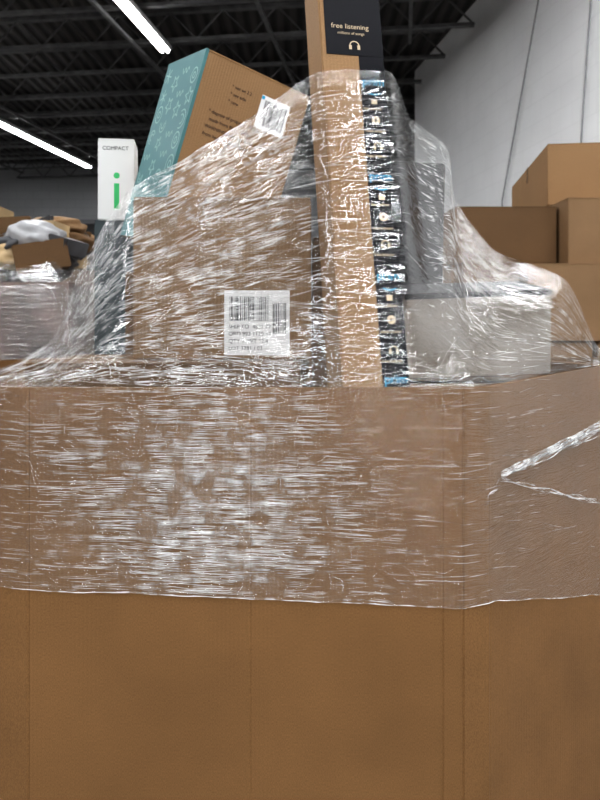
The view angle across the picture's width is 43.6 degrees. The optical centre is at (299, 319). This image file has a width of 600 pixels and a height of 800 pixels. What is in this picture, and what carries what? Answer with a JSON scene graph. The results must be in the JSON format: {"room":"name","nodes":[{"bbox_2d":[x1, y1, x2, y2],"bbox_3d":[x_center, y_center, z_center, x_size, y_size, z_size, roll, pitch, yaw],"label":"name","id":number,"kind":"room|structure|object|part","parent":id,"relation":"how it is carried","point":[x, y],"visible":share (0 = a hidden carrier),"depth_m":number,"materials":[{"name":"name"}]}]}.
{"room":"warehouse","nodes":[
{"label":"warehouse","id":0,"kind":"room"},
{"bbox_2d":[0,164,318,298],"bbox_3d":[-2.000,-1.225,18.100,18.600,5.050,0.200,0,0,0],"label":"wall","id":1,"kind":"structure","parent":0,"point":[70,197],"depth_m":18.00,"materials":[{"name":"grey paint"}]},
{"bbox_2d":[79,219,97,223],"bbox_3d":[-5.175,-2.350,17.945,1.350,0.100,0.090,0,0,0],"label":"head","id":2,"kind":"object","parent":1,"relation":"attached to","point":[83,221],"visible":0.29,"depth_m":17.90},
{"bbox_2d":[85,224,93,234],"bbox_3d":[-5.175,-0.500,17.960,1.150,3.600,0.060,0,0,0],"label":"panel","id":3,"kind":"object","parent":1,"relation":"attached to","point":[90,227],"visible":0.07,"depth_m":17.93,"materials":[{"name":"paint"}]},
{"bbox_2d":[0,0,475,178],"bbox_3d":[-2.055,-3.530,4.970,17.701,0.380,25.549,0,0,0],"label":"ceiling","id":4,"kind":"structure","parent":0,"point":[421,28],"depth_m":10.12,"materials":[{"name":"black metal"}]},
{"bbox_2d":[0,118,92,167],"bbox_3d":[-5.751,-3.318,6.464,0.143,0.204,19.100,0,0,8],"label":"strip light","id":5,"kind":"object","parent":4,"relation":"hanging from","point":[4,124],"visible":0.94,"depth_m":13.75,"materials":[{"name":"paint"}]},
{"bbox_2d":[114,0,170,52],"bbox_3d":[-2.640,-3.318,1.532,0.142,0.204,15.200,0,0,8],"label":"strip light","id":6,"kind":"object","parent":4,"relation":"hanging from","point":[129,7],"visible":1,"depth_m":8.23,"materials":[{"name":"paint"}]},
{"bbox_2d":[0,0,412,173],"bbox_3d":[-3.544,-3.300,4.849,8.562,0.040,24.938,0,0,8],"label":"pipes","id":7,"kind":"object","parent":4,"relation":"attached to","point":[94,3],"visible":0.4,"depth_m":9.15,"materials":[{"name":"metal"}]},
{"bbox_2d":[415,0,599,282],"bbox_3d":[3.199,-1.225,1.163,0.202,5.050,20.484,0,0,-8],"label":"wall","id":8,"kind":"structure","parent":0,"point":[467,101],"depth_m":8.04,"materials":[{"name":"white paint"}]},
{"bbox_2d":[502,0,538,206],"bbox_3d":[2.208,-1.200,7.500,0.022,5.001,1.024,0,0,-7],"label":"conduit","id":9,"kind":"object","parent":8,"relation":"attached to","point":[537,0],"visible":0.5,"depth_m":7.50,"materials":[{"name":"grey metal"}]},
{"bbox_2d":[580,0,591,142],"bbox_3d":[2.389,-1.200,6.166,0.024,5.001,0.349,0,0,-9],"label":"conduit","id":10,"kind":"object","parent":8,"relation":"attached to","point":[590,6],"visible":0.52,"depth_m":6.24,"materials":[{"name":"grey metal"}]},
{"bbox_3d":[-2.000,1.350,4.500,18.600,0.100,27.600,0,0,0],"label":"floor","id":11,"kind":"structure","parent":0,"visible":0},
{"bbox_3d":[-0.100,1.232,1.825,1.440,0.135,0.950,0,0,0],"label":"wooden pallet","id":12,"kind":"object","parent":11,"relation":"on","visible":0},
{"bbox_2d":[0,356,599,799],"bbox_3d":[-0.095,0.631,1.800,1.570,1.063,1.100,0,0,0],"label":"cardboard box","id":13,"kind":"object","parent":12,"relation":"on","point":[137,694],"visible":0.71,"depth_m":1.25,"materials":[{"name":"brown cardboard"}]},
{"bbox_2d":[94,220,132,353],"bbox_3d":[-0.491,-0.062,2.033,0.100,0.395,0.160,0,0,-4],"label":"carton","id":14,"kind":"object","parent":13,"relation":"on","point":[120,244],"visible":0.44,"depth_m":1.95,"materials":[{"name":"black cardboard"}]},
{"bbox_2d":[98,138,137,219],"bbox_3d":[-0.491,-0.369,2.026,0.095,0.215,0.111,0,0,-8],"label":"carton","id":15,"kind":"object","parent":14,"relation":"on","point":[117,158],"visible":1,"depth_m":1.97,"materials":[{"name":"white cardboard"}]},
{"bbox_2d":[103,146,123,149],"bbox_3d":[-0.484,-0.452,1.971,0.066,0.010,0.001,0,0,-8],"label":"print","id":16,"kind":"object","parent":15,"relation":"on","point":[114,147],"depth_m":1.97},
{"bbox_2d":[25,354,302,386],"bbox_3d":[-0.247,0.106,1.526,0.502,0.057,0.340,0,0,1],"label":"carton","id":17,"kind":"object","parent":13,"relation":"on","point":[253,374],"visible":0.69,"depth_m":1.36,"materials":[{"name":"cardboard"}]},
{"bbox_2d":[133,197,310,358],"bbox_3d":[-0.154,-0.081,1.581,0.347,0.316,0.251,0,0,-1],"label":"carton","id":18,"kind":"object","parent":17,"relation":"on","point":[294,245],"visible":0.9,"depth_m":1.46,"materials":[{"name":"cardboard"}]},
{"bbox_2d":[125,272,308,378],"bbox_3d":[-0.190,0.012,1.880,0.422,0.246,0.330,0,0,0],"label":"carton","id":19,"kind":"object","parent":13,"relation":"on","point":[129,276],"visible":0.1,"depth_m":1.72,"materials":[{"name":"brown cardboard"}]},
{"bbox_2d":[120,48,308,238],"bbox_3d":[-0.220,-0.388,1.901,0.397,0.544,0.315,0,0,-32],"label":"carton","id":20,"kind":"object","parent":19,"relation":"on","point":[206,94],"visible":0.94,"depth_m":1.79,"materials":[{"name":"cardboard"}]},
{"bbox_2d":[126,66,197,234],"bbox_3d":[-0.340,-0.415,1.825,0.001,0.437,0.239,16,0,-31],"label":"print","id":21,"kind":"object","parent":20,"relation":"attached to","point":[156,147],"depth_m":1.82},
{"bbox_2d":[202,133,246,151],"bbox_3d":[-0.178,-0.421,1.774,0.119,0.011,0.001,16,0,-31],"label":"print","id":22,"kind":"object","parent":20,"relation":"attached to","point":[213,137],"depth_m":1.77},
{"bbox_2d":[209,118,250,137],"bbox_3d":[-0.164,-0.456,1.776,0.114,0.008,0.001,16,0,-31],"label":"print","id":23,"kind":"object","parent":20,"relation":"on","point":[209,118],"depth_m":1.77},
{"bbox_2d":[205,125,261,150],"bbox_3d":[-0.158,-0.434,1.783,0.157,0.011,0.001,16,0,-31],"label":"print","id":24,"kind":"object","parent":20,"relation":"on","point":[205,125],"depth_m":1.77},
{"bbox_2d":[209,109,262,134],"bbox_3d":[-0.151,-0.470,1.781,0.149,0.011,0.001,16,0,-31],"label":"print","id":25,"kind":"object","parent":20,"relation":"on","point":[209,109],"depth_m":1.77},
{"bbox_2d":[0,73,599,606],"bbox_3d":[-0.088,0.073,1.800,1.598,1.082,1.118,0,0,0],"label":"wrap","id":26,"kind":"object","parent":13,"relation":"attached to","point":[551,450],"visible":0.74,"depth_m":1.25,"materials":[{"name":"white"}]},
{"bbox_2d":[312,237,327,386],"bbox_3d":[0.049,-0.016,1.575,0.047,0.301,0.150,0,0,0],"label":"carton","id":27,"kind":"object","parent":13,"relation":"on","point":[319,366],"visible":0.35,"depth_m":1.50,"materials":[{"name":"cardboard"}]},
{"bbox_2d":[305,0,409,386],"bbox_3d":[0.099,-0.302,1.437,0.126,0.903,0.278,0,0,-16],"label":"carton","id":28,"kind":"object","parent":13,"relation":"on","point":[344,37],"visible":1,"depth_m":1.38,"materials":[{"name":"cardboard"}]},
{"bbox_2d":[392,161,444,284],"bbox_3d":[0.273,-0.128,1.990,0.152,0.531,0.250,1,0,-4],"label":"carton","id":29,"kind":"object","parent":13,"relation":"on","point":[408,190],"visible":0.49,"depth_m":1.87,"materials":[{"name":"grey cardboard"}]},
{"bbox_2d":[402,281,551,377],"bbox_3d":[0.368,0.015,1.668,0.308,0.214,0.260,0,0,0],"label":"carton","id":30,"kind":"object","parent":13,"relation":"on","point":[426,325],"visible":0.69,"depth_m":1.55,"materials":[{"name":"white cardboard"}]},
{"bbox_3d":[1.120,1.232,3.475,1.000,0.135,1.350,0,0,0],"label":"wooden pallet","id":31,"kind":"object","parent":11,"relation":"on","visible":0},
{"bbox_2d":[551,341,599,364],"bbox_3d":[1.120,0.623,3.500,1.040,1.081,1.440,0,0,0],"label":"cardboard box","id":32,"kind":"object","parent":31,"relation":"on","point":[558,348],"visible":0.06,"depth_m":2.82,"materials":[{"name":"brown cardboard"}]},
{"bbox_2d":[443,261,518,282],"bbox_3d":[0.725,-0.072,3.050,0.212,0.301,0.420,0,0,0],"label":"carton","id":33,"kind":"object","parent":32,"relation":"on","point":[478,269],"visible":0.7,"depth_m":2.84,"materials":[{"name":"cardboard"}]},
{"bbox_2d":[443,207,555,268],"bbox_3d":[0.815,-0.339,3.190,0.412,0.226,0.420,0,0,0],"label":"carton","id":34,"kind":"object","parent":33,"relation":"on","point":[525,235],"visible":0.67,"depth_m":2.98,"materials":[{"name":"brown cardboard"}]},
{"bbox_2d":[519,263,599,340],"bbox_3d":[1.110,-0.067,3.010,0.522,0.291,0.420,0,0,0],"label":"carton","id":35,"kind":"object","parent":32,"relation":"on","point":[583,279],"visible":0.44,"depth_m":2.80,"materials":[{"name":"brown cardboard"}]},
{"bbox_2d":[548,197,599,262],"bbox_3d":[1.195,-0.344,3.090,0.332,0.256,0.420,0,0,0],"label":"carton","id":36,"kind":"object","parent":35,"relation":"on","point":[577,218],"visible":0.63,"depth_m":2.88,"materials":[{"name":"brown cardboard"}]},
{"bbox_3d":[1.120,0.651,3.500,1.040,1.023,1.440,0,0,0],"label":"wall panel","id":37,"kind":"part","parent":32,"relation":"part of","materials":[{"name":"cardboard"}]},
{"bbox_3d":[1.110,-0.192,3.820,0.502,0.541,0.800,0,0,0],"label":"carton","id":38,"kind":"object","parent":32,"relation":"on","visible":0},
{"bbox_2d":[512,142,599,206],"bbox_3d":[1.346,-0.606,3.592,0.502,0.256,1.020,0,0,8],"label":"carton","id":39,"kind":"object","parent":38,"relation":"on","point":[562,171],"visible":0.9,"depth_m":3.11,"materials":[{"name":"cardboard"}]},
{"bbox_3d":[-1.735,1.232,4.450,0.970,0.135,0.940,0,0,0],"label":"wooden pallet","id":40,"kind":"object","parent":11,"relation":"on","visible":0},
{"bbox_2d":[0,282,93,359],"bbox_3d":[-1.735,0.421,4.449,1.074,1.483,1.046,0,0,0],"label":"cardboard box","id":41,"kind":"object","parent":40,"relation":"on","point":[32,314],"visible":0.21,"depth_m":3.95,"materials":[{"name":"white"}]},
{"bbox_2d":[0,206,93,281],"bbox_3d":[-1.706,-0.456,4.463,0.971,0.524,0.894,0,0,5],"label":"pile","id":42,"kind":"object","parent":41,"relation":"on","point":[48,248],"visible":0.97,"depth_m":4.10,"materials":[{"name":"cardboard"}]},
{"bbox_3d":[-2.170,1.232,7.300,0.840,0.135,0.940,0,0,0],"label":"wooden pallet","id":43,"kind":"object","parent":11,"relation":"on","visible":0},
{"bbox_2d":[62,270,93,285],"bbox_3d":[-2.171,0.296,7.299,0.945,1.733,1.047,0,0,0],"label":"cardboard box","id":44,"kind":"object","parent":43,"relation":"on","point":[75,277],"visible":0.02,"depth_m":6.80,"materials":[{"name":"white"}]},
{"bbox_2d":[73,231,93,269],"bbox_3d":[-2.188,-0.663,7.320,0.843,0.430,0.845,0,0,0],"label":"pile","id":45,"kind":"object","parent":44,"relation":"on","point":[90,257],"visible":0.06,"depth_m":7.04,"materials":[{"name":"cardboard"}]},
{"bbox_3d":[-0.350,1.232,7.700,1.040,0.135,0.940,0,0,0],"label":"wooden pallet","id":46,"kind":"object","parent":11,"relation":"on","visible":0},
{"bbox_2d":[311,299,311,355],"bbox_3d":[-0.350,0.421,7.700,1.145,1.483,1.046,0,0,0],"label":"cardboard box","id":47,"kind":"object","parent":46,"relation":"on","point":[311,299],"visible":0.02,"depth_m":7.20,"materials":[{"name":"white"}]}
]}

